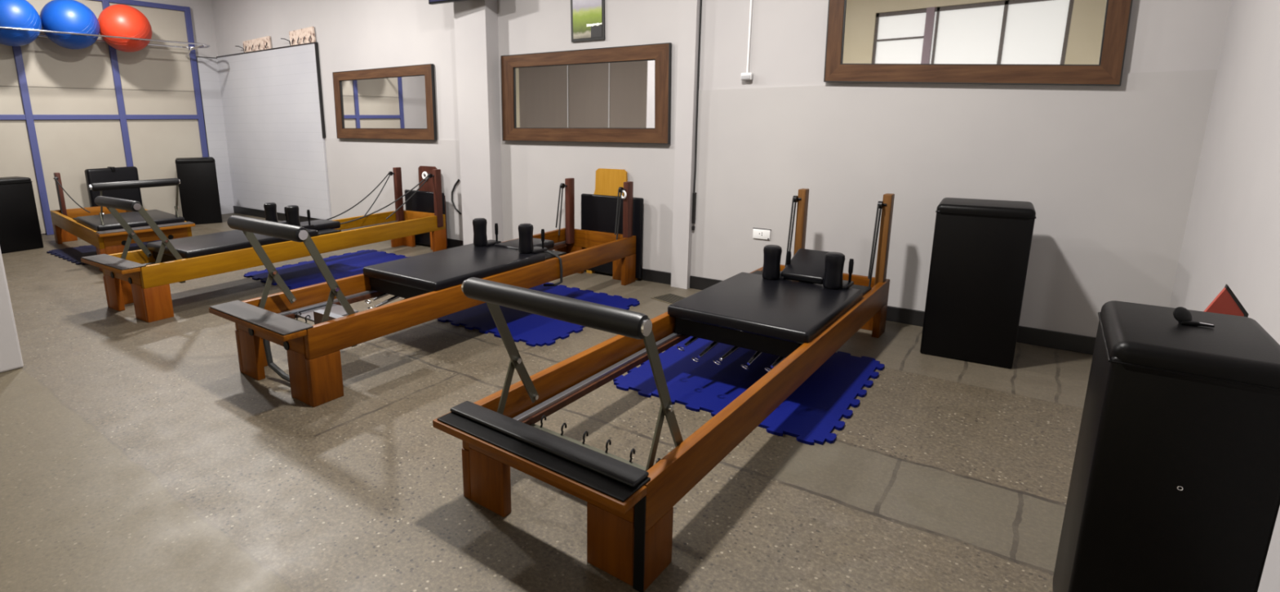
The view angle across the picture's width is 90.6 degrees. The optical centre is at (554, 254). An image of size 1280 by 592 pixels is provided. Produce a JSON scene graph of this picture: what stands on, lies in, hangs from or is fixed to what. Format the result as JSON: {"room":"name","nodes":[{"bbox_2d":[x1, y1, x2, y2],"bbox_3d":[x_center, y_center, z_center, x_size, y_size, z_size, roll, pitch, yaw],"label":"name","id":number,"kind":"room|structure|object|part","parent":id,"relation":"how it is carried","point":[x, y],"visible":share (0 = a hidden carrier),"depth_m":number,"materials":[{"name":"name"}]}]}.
{"room":"pilates studio","nodes":[
{"label":"pilates studio","id":0,"kind":"room"},
{"bbox_2d":[0,248,23,372],"bbox_3d":[-2.968,-0.921,2.801,0.280,3.100,0.430,9,15,37],"label":"wall pillar","id":1,"kind":"structure","parent":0,"point":[11,357],"depth_m":3.13,"materials":[{"name":"white paint"}]},
{"bbox_2d":[0,0,217,235],"bbox_3d":[-6.245,-1.637,6.310,0.150,3.100,5.620,9,15,37],"label":"wall","id":2,"kind":"structure","parent":0,"point":[202,13],"depth_m":8.12,"materials":[{"name":"white paint"}]},
{"bbox_2d":[0,0,202,233],"bbox_3d":[-5.473,-1.597,7.189,0.020,2.600,2.670,9,15,37],"label":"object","id":3,"kind":"structure","parent":2,"relation":"attached to","point":[68,148],"depth_m":7.32,"materials":[{"name":"beige paint"}]},
{"bbox_2d":[0,0,208,235],"bbox_3d":[-5.461,-1.605,7.178,0.050,2.660,2.736,9,15,37],"label":"trim","id":4,"kind":"structure","parent":2,"relation":"attached to","point":[28,117],"depth_m":7.36,"materials":[{"name":"blue paint"}]},
{"bbox_2d":[0,26,209,57],"bbox_3d":[-5.270,-2.316,6.790,0.542,0.121,2.909,9,15,37],"label":"ball rack","id":5,"kind":"object","parent":2,"relation":"attached to","point":[202,46],"visible":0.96,"depth_m":7.06,"materials":[{"name":"silver metal"}]},
{"bbox_2d":[0,0,41,46],"bbox_3d":[-5.545,-2.389,6.371,0.516,0.516,0.515,6,14,29],"label":"exercise ball","id":6,"kind":"object","parent":5,"relation":"on","point":[13,13],"visible":0.98,"depth_m":6.28,"materials":[{"name":"blue plastic"}]},
{"bbox_2d":[39,0,99,49],"bbox_3d":[-5.226,-2.487,6.770,0.516,0.516,0.515,6,14,29],"label":"exercise ball","id":7,"kind":"object","parent":5,"relation":"on","point":[62,15],"visible":0.94,"depth_m":6.61,"materials":[{"name":"blue plastic"}]},
{"bbox_2d":[97,4,151,52],"bbox_3d":[-4.907,-2.586,7.169,0.516,0.516,0.515,6,14,29],"label":"exercise ball","id":8,"kind":"object","parent":5,"relation":"on","point":[117,20],"visible":0.91,"depth_m":7.01,"materials":[{"name":"red plastic"}]},
{"bbox_2d":[195,57,208,156],"bbox_3d":[-4.611,-1.542,8.302,0.014,2.050,0.012,9,15,37],"label":"trim","id":9,"kind":"structure","parent":2,"relation":"attached to","point":[196,57],"depth_m":8.22,"materials":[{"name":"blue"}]},
{"bbox_2d":[196,57,234,214],"bbox_3d":[-4.542,-1.567,8.408,0.030,2.054,0.260,9,15,37],"label":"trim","id":10,"kind":"structure","parent":2,"relation":"attached to","point":[208,71],"depth_m":8.37,"materials":[{"name":"white paint"}]},
{"bbox_2d":[453,0,503,244],"bbox_3d":[-0.663,-1.509,5.448,0.370,3.100,0.160,9,15,37],"label":"wall column","id":11,"kind":"structure","parent":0,"point":[476,21],"depth_m":5.43,"materials":[{"name":"white paint"}]},
{"bbox_2d":[428,0,469,4],"bbox_3d":[-0.719,-2.293,5.122,0.720,0.420,0.123,6,14,27],"label":"television","id":12,"kind":"object","parent":11,"relation":"attached to","point":[430,2],"visible":1,"depth_m":5.22,"materials":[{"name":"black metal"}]},
{"bbox_2d":[0,213,1093,591],"bbox_3d":[-2.460,0.503,3.770,9.800,0.100,6.020,9,15,37],"label":"floor","id":13,"kind":"structure","parent":0,"point":[136,455],"depth_m":2.21,"materials":[{"name":"concrete"}]},
{"bbox_2d":[0,176,43,253],"bbox_3d":[-5.418,-0.394,6.173,0.326,0.710,0.446,7,14,31],"label":"box","id":14,"kind":"object","parent":13,"relation":"on","point":[20,226],"visible":1,"depth_m":6.14,"materials":[{"name":"black leather"}]},
{"bbox_2d":[46,240,160,264],"bbox_3d":[-4.285,-0.053,6.190,1.029,0.012,0.959,9,15,37],"label":"mat","id":15,"kind":"object","parent":13,"relation":"on","point":[74,255],"visible":0.35,"depth_m":6.06,"materials":[{"name":"blue plastic"}]},
{"bbox_2d":[84,166,142,207],"bbox_3d":[-5.133,-0.659,7.341,0.120,0.735,0.520,8,15,34],"label":"cushion","id":16,"kind":"object","parent":13,"relation":"on","point":[110,174],"visible":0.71,"depth_m":7.26,"materials":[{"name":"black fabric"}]},
{"bbox_2d":[49,172,195,271],"bbox_3d":[-4.245,-0.400,6.067,2.184,0.743,0.712,11,16,42],"label":"pilates reformer","id":17,"kind":"object","parent":13,"relation":"on","point":[95,225],"visible":0.82,"depth_m":5.54,"materials":[{"name":"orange wood"}]},
{"bbox_3d":[-5.155,-0.606,6.551,0.070,0.498,0.044,11,16,42],"label":"upright post","id":18,"kind":"part","parent":17,"relation":"part of","materials":[{"name":"brown wood"}]},
{"bbox_3d":[-5.157,-0.234,6.625,0.150,0.202,0.185,11,16,42],"label":"leg","id":19,"kind":"part","parent":17,"relation":"part of","materials":[{"name":"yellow wood"}]},
{"bbox_3d":[-4.509,-0.257,5.890,2.076,0.138,0.036,11,16,42],"label":"rail","id":20,"kind":"part","parent":17,"relation":"part of","materials":[{"name":"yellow wood"}]},
{"bbox_3d":[-3.822,-0.382,5.294,0.253,0.440,0.007,11,16,42],"label":"footbar arm","id":21,"kind":"part","parent":17,"relation":"part of","materials":[{"name":"grey metal"}]},
{"bbox_3d":[-3.752,0.022,5.327,0.150,0.217,0.185,11,16,42],"label":"leg","id":22,"kind":"part","parent":17,"relation":"part of","materials":[{"name":"yellow wood"}]},
{"bbox_3d":[-4.054,-0.362,6.362,2.076,0.138,0.036,11,16,42],"label":"rail","id":23,"kind":"part","parent":17,"relation":"part of","materials":[{"name":"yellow wood"}]},
{"bbox_3d":[-3.432,-0.473,5.699,0.253,0.440,0.007,11,16,42],"label":"footbar arm","id":24,"kind":"part","parent":17,"relation":"part of","materials":[{"name":"grey metal"}]},
{"bbox_2d":[174,156,222,224],"bbox_3d":[-4.442,-0.805,7.835,0.426,0.800,0.406,-7,14,-29],"label":"box","id":25,"kind":"object","parent":13,"relation":"on","point":[198,189],"visible":0.94,"depth_m":7.67,"materials":[{"name":"black leather"}]},
{"bbox_2d":[80,167,446,322],"bbox_3d":[-2.062,-0.212,4.995,0.641,0.780,2.708,8,15,35],"label":"pilates reformer","id":26,"kind":"object","parent":13,"relation":"on","point":[143,277],"visible":0.96,"depth_m":4.36,"materials":[{"name":"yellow wood"}]},
{"bbox_3d":[-2.916,0.237,4.241,0.185,0.232,0.150,8,15,35],"label":"leg","id":27,"kind":"part","parent":26,"relation":"part of","materials":[{"name":"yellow wood"}]},
{"bbox_3d":[-2.877,-0.177,4.227,0.007,0.435,0.253,8,15,35],"label":"footbar arm","id":28,"kind":"part","parent":26,"relation":"part of","materials":[{"name":"grey metal"}]},
{"bbox_3d":[-2.561,0.286,3.995,0.185,0.232,0.150,8,15,35],"label":"leg","id":29,"kind":"part","parent":26,"relation":"part of","materials":[{"name":"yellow wood"}]},
{"bbox_3d":[-2.477,-0.122,3.950,0.007,0.435,0.253,8,15,34],"label":"footbar arm","id":30,"kind":"part","parent":26,"relation":"part of","materials":[{"name":"grey metal"}]},
{"bbox_3d":[-2.278,-0.077,4.714,0.500,0.053,1.150,8,15,35],"label":"carriage frame","id":31,"kind":"part","parent":26,"relation":"part of","materials":[{"name":"brown wood"}]},
{"bbox_3d":[-2.269,-0.153,5.226,0.036,0.138,2.596,8,15,35],"label":"rail","id":32,"kind":"part","parent":26,"relation":"part of","materials":[{"name":"yellow wood"}]},
{"bbox_3d":[-2.237,-0.117,5.208,0.024,0.015,2.528,8,15,35],"label":"track rail","id":33,"kind":"part","parent":26,"relation":"part of","materials":[{"name":"silver metal"}]},
{"bbox_3d":[-2.193,-0.327,5.130,0.024,0.130,0.024,8,15,35],"label":"tightening knob","id":34,"kind":"part","parent":26,"relation":"part of","materials":[{"name":"black rubber"}]},
{"bbox_3d":[-1.793,-0.087,4.895,0.036,0.138,2.596,8,15,35],"label":"rail","id":35,"kind":"part","parent":26,"relation":"part of","materials":[{"name":"yellow wood"}]},
{"bbox_3d":[-1.940,-0.292,4.955,0.024,0.130,0.024,8,15,35],"label":"tightening knob","id":36,"kind":"part","parent":26,"relation":"part of","materials":[{"name":"black rubber"}]},
{"bbox_3d":[-1.995,-0.200,5.096,0.560,0.022,0.210,8,15,35],"label":"shoulder plate","id":37,"kind":"part","parent":26,"relation":"part of","materials":[{"name":"black rubber"}]},
{"bbox_3d":[-1.523,-0.585,6.123,0.044,0.533,0.070,8,15,35],"label":"upright post","id":38,"kind":"part","parent":26,"relation":"part of","materials":[{"name":"brown wood"}]},
{"bbox_3d":[-1.500,-0.187,6.196,0.185,0.218,0.150,8,15,35],"label":"leg","id":39,"kind":"part","parent":26,"relation":"part of","materials":[{"name":"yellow wood"}]},
{"bbox_3d":[-1.082,-0.524,5.817,0.044,0.533,0.070,8,15,35],"label":"upright post","id":40,"kind":"part","parent":26,"relation":"part of","materials":[{"name":"brown wood"}]},
{"bbox_3d":[-1.145,-0.138,5.949,0.185,0.218,0.150,8,15,35],"label":"leg","id":41,"kind":"part","parent":26,"relation":"part of","materials":[{"name":"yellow wood"}]},
{"bbox_2d":[243,249,410,289],"bbox_3d":[-1.724,0.124,5.240,1.159,0.012,1.259,9,15,37],"label":"mat","id":42,"kind":"object","parent":13,"relation":"on","point":[304,273],"visible":0.46,"depth_m":5.26,"materials":[{"name":"blue plastic"}]},
{"bbox_2d":[208,177,635,407],"bbox_3d":[-0.505,0.020,3.827,0.697,0.783,2.798,9,15,37],"label":"pilates reformer","id":43,"kind":"object","parent":13,"relation":"on","point":[430,283],"visible":0.91,"depth_m":3.27,"materials":[{"name":"orange wood"}]},
{"bbox_3d":[-1.448,0.467,3.099,0.185,0.232,0.150,9,15,37],"label":"leg","id":44,"kind":"part","parent":43,"relation":"part of","materials":[{"name":"orange wood"}]},
{"bbox_3d":[-1.407,0.038,3.079,0.007,0.464,0.253,9,15,37],"label":"footbar arm","id":45,"kind":"part","parent":43,"relation":"part of","materials":[{"name":"grey metal"}]},
{"bbox_3d":[-1.071,0.525,2.808,0.185,0.232,0.150,9,15,37],"label":"leg","id":46,"kind":"part","parent":43,"relation":"part of","materials":[{"name":"orange wood"}]},
{"bbox_3d":[-0.986,0.103,2.756,0.007,0.464,0.253,9,15,37],"label":"footbar arm","id":47,"kind":"part","parent":43,"relation":"part of","materials":[{"name":"grey metal"}]},
{"bbox_3d":[-0.724,0.075,4.085,0.036,0.138,2.686,9,15,37],"label":"rail","id":48,"kind":"part","parent":43,"relation":"part of","materials":[{"name":"orange wood"}]},
{"bbox_3d":[-0.509,0.090,3.849,0.545,0.053,1.090,9,15,37],"label":"carriage frame","id":49,"kind":"part","parent":43,"relation":"part of","materials":[{"name":"black rubber"}]},
{"bbox_3d":[-0.693,0.111,4.066,0.024,0.015,2.618,9,15,37],"label":"track rail","id":50,"kind":"part","parent":43,"relation":"part of","materials":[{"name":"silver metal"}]},
{"bbox_3d":[-0.229,0.151,3.705,0.036,0.138,2.686,9,15,37],"label":"rail","id":51,"kind":"part","parent":43,"relation":"part of","materials":[{"name":"orange wood"}]},
{"bbox_3d":[-0.389,-0.146,4.201,0.024,0.130,0.024,9,15,37],"label":"tightening knob","id":52,"kind":"part","parent":43,"relation":"part of","materials":[{"name":"black rubber"}]},
{"bbox_3d":[-0.074,-0.098,3.959,0.024,0.130,0.024,9,15,37],"label":"tightening knob","id":53,"kind":"part","parent":43,"relation":"part of","materials":[{"name":"black rubber"}]},
{"bbox_3d":[-0.229,-0.024,4.190,0.605,0.022,0.220,9,15,37],"label":"shoulder plate","id":54,"kind":"part","parent":43,"relation":"part of","materials":[{"name":"black rubber"}]},
{"bbox_3d":[0.119,0.041,5.052,0.185,0.218,0.150,9,15,37],"label":"leg","id":55,"kind":"part","parent":43,"relation":"part of","materials":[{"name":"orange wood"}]},
{"bbox_3d":[0.120,-0.346,4.963,0.044,0.518,0.070,9,15,37],"label":"upright post","id":56,"kind":"part","parent":43,"relation":"part of","materials":[{"name":"brown wood"}]},
{"bbox_3d":[0.496,0.100,4.761,0.185,0.218,0.150,9,15,37],"label":"leg","id":57,"kind":"part","parent":43,"relation":"part of","materials":[{"name":"orange wood"}]},
{"bbox_3d":[0.541,-0.281,4.640,0.044,0.518,0.070,9,15,37],"label":"upright post","id":58,"kind":"part","parent":43,"relation":"part of","materials":[{"name":"brown wood"}]},
{"bbox_2d":[404,165,447,246],"bbox_3d":[-1.260,-0.469,6.137,0.560,0.790,0.065,9,15,37],"label":"board","id":59,"kind":"object","parent":13,"relation":"on","point":[422,200],"visible":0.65,"depth_m":6.10,"materials":[{"name":"brown wood"}]},
{"bbox_2d":[437,282,639,346],"bbox_3d":[-0.130,0.348,4.118,1.019,0.012,1.109,9,15,37],"label":"mat","id":60,"kind":"object","parent":13,"relation":"on","point":[532,329],"visible":0.52,"depth_m":3.85,"materials":[{"name":"blue plastic"}]},
{"bbox_2d":[581,168,643,279],"bbox_3d":[0.447,-0.244,4.882,0.560,0.840,0.065,9,15,37],"label":"board","id":61,"kind":"object","parent":13,"relation":"on","point":[598,209],"visible":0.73,"depth_m":4.85,"materials":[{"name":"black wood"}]},
{"bbox_2d":[432,188,894,591],"bbox_3d":[0.763,0.236,2.720,0.702,0.798,2.734,9,15,39],"label":"pilates reformer","id":62,"kind":"object","parent":13,"relation":"on","point":[801,311],"visible":1,"depth_m":2.04,"materials":[{"name":"orange wood"}]},
{"bbox_3d":[-0.183,0.702,2.045,0.185,0.187,0.150,9,15,39],"label":"leg","id":63,"kind":"part","parent":62,"relation":"part of","materials":[{"name":"orange wood"}]},
{"bbox_3d":[-0.139,0.296,2.029,0.007,0.464,0.253,9,15,39],"label":"footbar arm","id":64,"kind":"part","parent":62,"relation":"part of","materials":[{"name":"grey metal"}]},
{"bbox_3d":[0.578,0.377,2.977,0.024,0.015,2.558,9,15,39],"label":"track rail","id":65,"kind":"part","parent":62,"relation":"part of","materials":[{"name":"silver metal"}]},
{"bbox_3d":[0.548,0.341,2.997,0.036,0.138,2.626,9,15,39],"label":"rail","id":66,"kind":"part","parent":62,"relation":"part of","materials":[{"name":"orange wood"}]},
{"bbox_3d":[0.207,0.765,1.730,0.185,0.187,0.150,9,15,39],"label":"leg","id":67,"kind":"part","parent":62,"relation":"part of","materials":[{"name":"orange wood"}]},
{"bbox_3d":[0.293,0.366,1.680,0.007,0.464,0.253,9,15,39],"label":"footbar arm","id":68,"kind":"part","parent":62,"relation":"part of","materials":[{"name":"grey metal"}]},
{"bbox_3d":[1.113,0.267,3.158,0.570,0.053,1.020,9,15,39],"label":"carriage frame","id":69,"kind":"part","parent":62,"relation":"part of","materials":[{"name":"black leather"}]},
{"bbox_3d":[1.053,0.423,2.589,0.036,0.138,2.626,9,15,39],"label":"rail","id":70,"kind":"part","parent":62,"relation":"part of","materials":[{"name":"orange wood"}]},
{"bbox_3d":[1.283,0.045,3.443,0.024,0.130,0.024,9,15,39],"label":"tightening knob","id":71,"kind":"part","parent":62,"relation":"part of","materials":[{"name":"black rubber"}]},
{"bbox_3d":[1.472,-0.097,3.761,0.044,0.596,0.070,9,15,39],"label":"upright post","id":72,"kind":"part","parent":62,"relation":"part of","materials":[{"name":"brown wood"}]},
{"bbox_3d":[1.383,0.160,3.470,0.630,0.022,0.210,9,15,39],"label":"shoulder plate","id":73,"kind":"part","parent":62,"relation":"part of","materials":[{"name":"black leather"}]},
{"bbox_3d":[1.530,0.085,3.244,0.024,0.130,0.024,9,15,39],"label":"tightening knob","id":74,"kind":"part","parent":62,"relation":"part of","materials":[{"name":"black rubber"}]},
{"bbox_3d":[1.784,0.357,3.601,0.185,0.172,0.150,9,15,39],"label":"leg","id":75,"kind":"part","parent":62,"relation":"part of","materials":[{"name":"orange wood"}]},
{"bbox_3d":[1.823,-0.040,3.478,0.044,0.596,0.070,9,15,39],"label":"upright post","id":76,"kind":"part","parent":62,"relation":"part of","materials":[{"name":"brown wood"}]},
{"bbox_2d":[651,293,685,304],"bbox_3d":[0.815,0.304,4.294,0.190,0.006,0.250,-10,15,-36],"label":"floor grate","id":77,"kind":"object","parent":13,"relation":"on","point":[668,298],"visible":0.65,"depth_m":4.31,"materials":[{"name":"brown metal"}]},
{"bbox_2d":[613,336,884,444],"bbox_3d":[0.952,0.569,3.033,0.989,0.012,1.069,9,15,37],"label":"mat","id":78,"kind":"object","parent":13,"relation":"on","point":[810,414],"visible":0.57,"depth_m":2.88,"materials":[{"name":"blue plastic"}]},
{"bbox_2d":[920,197,1035,368],"bbox_3d":[2.156,0.123,3.214,0.401,0.785,0.346,8,15,34],"label":"box","id":79,"kind":"object","parent":13,"relation":"on","point":[980,251],"visible":1,"depth_m":3.07,"materials":[{"name":"black leather"}]},
{"bbox_2d":[1052,300,1279,591],"bbox_3d":[1.298,0.531,1.357,0.263,0.780,0.391,9,15,37],"label":"box","id":80,"kind":"object","parent":13,"relation":"on","point":[1175,484],"visible":1,"depth_m":1.19,"materials":[{"name":"black leather"}]},
{"bbox_2d":[1173,306,1214,327],"bbox_3d":[1.318,0.128,1.295,0.063,0.033,0.028,6,14,27],"label":"hair clip","id":81,"kind":"object","parent":80,"relation":"on","point":[1184,317],"visible":1,"depth_m":1.29,"materials":[{"name":"black plastic"}]},
{"bbox_2d":[1203,284,1248,317],"bbox_3d":[1.667,0.462,1.629,0.082,0.794,0.018,9,15,37],"label":"board","id":82,"kind":"object","parent":13,"relation":"on","point":[1226,302],"visible":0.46,"depth_m":1.55,"materials":[{"name":"red"}]},
{"bbox_2d":[671,0,700,288],"bbox_3d":[0.916,-1.280,4.300,0.130,3.100,0.070,9,15,37],"label":"pillar","id":83,"kind":"structure","parent":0,"point":[689,10],"depth_m":4.37,"materials":[{"name":"white paint"}]},
{"bbox_2d":[211,0,1231,146],"bbox_3d":[-0.704,-1.554,5.659,9.800,3.100,0.150,9,15,37],"label":"wall","id":84,"kind":"structure","parent":0,"point":[788,37],"depth_m":4.60,"materials":[{"name":"white paint"}]},
{"bbox_2d":[195,41,325,137],"bbox_3d":[-3.619,-1.949,7.607,2.359,1.036,0.289,9,15,37],"label":"trim","id":85,"kind":"structure","parent":84,"relation":"attached to","point":[316,44],"depth_m":7.02,"materials":[{"name":"black"}]},
{"bbox_2d":[235,35,271,52],"bbox_3d":[-3.678,-2.559,7.641,0.722,0.146,0.082,9,15,37],"label":"wall rack","id":86,"kind":"object","parent":85,"relation":"on","point":[264,42],"visible":1,"depth_m":7.61,"materials":[{"name":"wood"}]},
{"bbox_2d":[280,26,315,45],"bbox_3d":[-2.883,-2.447,7.032,0.577,0.166,0.082,9,15,37],"label":"wall rack","id":87,"kind":"object","parent":85,"relation":"on","point":[306,35],"visible":1,"depth_m":7.01,"materials":[{"name":"beige"}]},
{"bbox_2d":[217,43,331,220],"bbox_3d":[-3.539,-1.457,7.822,2.345,2.064,0.030,9,15,37],"label":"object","id":88,"kind":"structure","parent":84,"relation":"attached to","point":[276,146],"depth_m":7.68,"materials":[{"name":"white paint"}]},
{"bbox_2d":[233,205,463,248],"bbox_3d":[-2.610,-0.351,7.297,4.650,0.100,0.015,9,15,37],"label":"baseboard","id":89,"kind":"structure","parent":84,"relation":"attached to","point":[451,243],"depth_m":7.98,"materials":[{"name":"black"}]},
{"bbox_2d":[332,63,436,140],"bbox_3d":[-1.762,-1.530,6.378,1.602,0.707,0.031,9,15,37],"label":"wall mirror","id":90,"kind":"object","parent":84,"relation":"attached to","point":[391,103],"visible":1,"depth_m":6.32,"materials":[{"name":"brown wood"}]},
{"bbox_3d":[-1.759,-1.825,6.311,1.575,0.092,0.030,9,15,37],"label":"frame rail","id":91,"kind":"part","parent":90,"relation":"part of","materials":[{"name":"brown wood"}]},
{"bbox_2d":[341,75,426,128],"bbox_3d":[-1.756,-1.539,6.381,1.395,0.510,0.008,9,15,37],"label":"mirror glass","id":92,"kind":"object","parent":90,"relation":"on","point":[367,101],"depth_m":6.35,"materials":[{"name":"silver metal"}]},
{"bbox_3d":[-1.761,-1.242,6.442,1.585,0.104,0.030,9,15,37],"label":"frame rail","id":93,"kind":"part","parent":90,"relation":"part of","materials":[{"name":"brown wood"}]},
{"bbox_2d":[324,137,462,240],"bbox_3d":[-1.681,-0.720,6.519,2.335,0.950,0.008,9,15,37],"label":"trim","id":94,"kind":"structure","parent":84,"relation":"attached to","point":[355,166],"depth_m":6.58,"materials":[{"name":"white paint"}]},
{"bbox_2d":[451,178,461,214],"bbox_3d":[-0.938,-0.553,5.947,0.122,0.335,0.016,9,15,37],"label":"cord","id":95,"kind":"object","parent":84,"relation":"attached to","point":[458,180],"visible":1,"depth_m":5.96,"materials":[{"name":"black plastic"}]},
{"bbox_2d":[500,42,671,144],"bbox_3d":[0.186,-1.236,4.892,1.599,0.711,0.031,9,15,37],"label":"wall mirror","id":96,"kind":"object","parent":84,"relation":"attached to","point":[615,94],"visible":1,"depth_m":4.82,"materials":[{"name":"brown wood"}]},
{"bbox_2d":[515,60,654,128],"bbox_3d":[0.199,-1.238,4.891,1.357,0.504,0.008,9,15,37],"label":"mirror glass","id":97,"kind":"object","parent":96,"relation":"on","point":[552,94],"depth_m":4.85,"materials":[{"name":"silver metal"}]},
{"bbox_3d":[0.189,-0.945,4.954,1.587,0.105,0.030,9,15,37],"label":"frame rail","id":98,"kind":"part","parent":96,"relation":"part of","materials":[{"name":"brown wood"}]},
{"bbox_3d":[0.181,-1.522,4.833,1.570,0.115,0.030,9,15,37],"label":"frame rail","id":99,"kind":"part","parent":96,"relation":"part of","materials":[{"name":"brown wood"}]},
{"bbox_2d":[500,142,675,272],"bbox_3d":[0.211,-0.422,5.080,1.715,0.930,0.006,9,15,37],"label":"trim","id":100,"kind":"structure","parent":84,"relation":"attached to","point":[532,175],"depth_m":5.03,"materials":[{"name":"white paint"}]},
{"bbox_2d":[570,0,604,42],"bbox_3d":[0.247,-1.837,4.728,0.315,0.435,0.014,9,15,37],"label":"framed picture","id":101,"kind":"object","parent":84,"relation":"attached to","point":[587,16],"visible":1,"depth_m":4.73,"materials":[{"name":"black"}]},
{"bbox_2d":[595,268,671,284],"bbox_3d":[0.212,0.078,5.182,1.715,0.090,0.018,9,15,37],"label":"baseboard","id":102,"kind":"structure","parent":84,"relation":"attached to","point":[651,275],"depth_m":4.75,"materials":[{"name":"black"}]},
{"bbox_2d":[691,192,696,230],"bbox_3d":[0.993,-0.309,4.466,0.020,0.270,0.029,9,15,37],"label":"cable cover","id":103,"kind":"object","parent":84,"relation":"attached to","point":[694,197],"visible":1,"depth_m":4.45,"materials":[{"name":"black plastic"}]},
{"bbox_2d":[693,0,702,192],"bbox_3d":[0.977,-1.586,4.200,0.016,2.420,0.012,9,15,37],"label":"power cable","id":104,"kind":"object","parent":84,"relation":"attached to","point":[700,6],"visible":1,"depth_m":4.30,"materials":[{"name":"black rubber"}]},
{"bbox_2d":[740,0,752,79],"bbox_3d":[1.236,-1.936,3.899,0.070,1.640,0.037,9,15,37],"label":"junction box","id":105,"kind":"object","parent":84,"relation":"attached to","point":[744,76],"visible":1,"depth_m":4.04,"materials":[{"name":"white plastic"}]},
{"bbox_2d":[752,227,771,239],"bbox_3d":[1.383,-0.140,4.195,0.120,0.070,0.010,9,15,37],"label":"power socket","id":106,"kind":"object","parent":84,"relation":"attached to","point":[761,233],"visible":1,"depth_m":4.19,"materials":[{"name":"white plastic"}]},
{"bbox_2d":[689,275,1096,355],"bbox_3d":[1.980,0.347,3.833,2.505,0.092,0.020,9,15,37],"label":"baseboard","id":107,"kind":"structure","parent":84,"relation":"attached to","point":[1030,335],"depth_m":3.37,"materials":[{"name":"black"}]},
{"bbox_2d":[690,69,1217,337],"bbox_3d":[1.976,-0.337,3.691,2.505,1.310,0.008,9,15,37],"label":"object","id":108,"kind":"structure","parent":84,"relation":"attached to","point":[1108,174],"depth_m":3.41,"materials":[{"name":"white paint"}]},
{"bbox_2d":[823,0,1133,85],"bbox_3d":[2.150,-1.417,3.287,1.368,1.084,0.031,9,15,37],"label":"wall mirror","id":109,"kind":"object","parent":84,"relation":"attached to","point":[1074,42],"visible":1,"depth_m":3.29,"materials":[{"name":"brown wood"}]},
{"bbox_3d":[2.162,-0.974,3.377,1.340,0.166,0.030,9,15,37],"label":"frame rail","id":110,"kind":"part","parent":109,"relation":"part of","materials":[{"name":"brown wood"}]},
{"bbox_2d":[842,0,1106,64],"bbox_3d":[2.155,-1.421,3.292,1.196,0.897,0.008,9,15,37],"label":"mirror glass","id":111,"kind":"object","parent":109,"relation":"attached to","point":[875,32],"depth_m":3.30,"materials":[{"name":"mirror"}]},
{"bbox_2d":[1169,0,1279,591],"bbox_3d":[1.294,-0.486,0.561,0.150,3.100,5.620,9,15,37],"label":"wall","id":112,"kind":"structure","parent":0,"point":[1232,235],"depth_m":2.26,"materials":[{"name":"white paint"}]}
]}

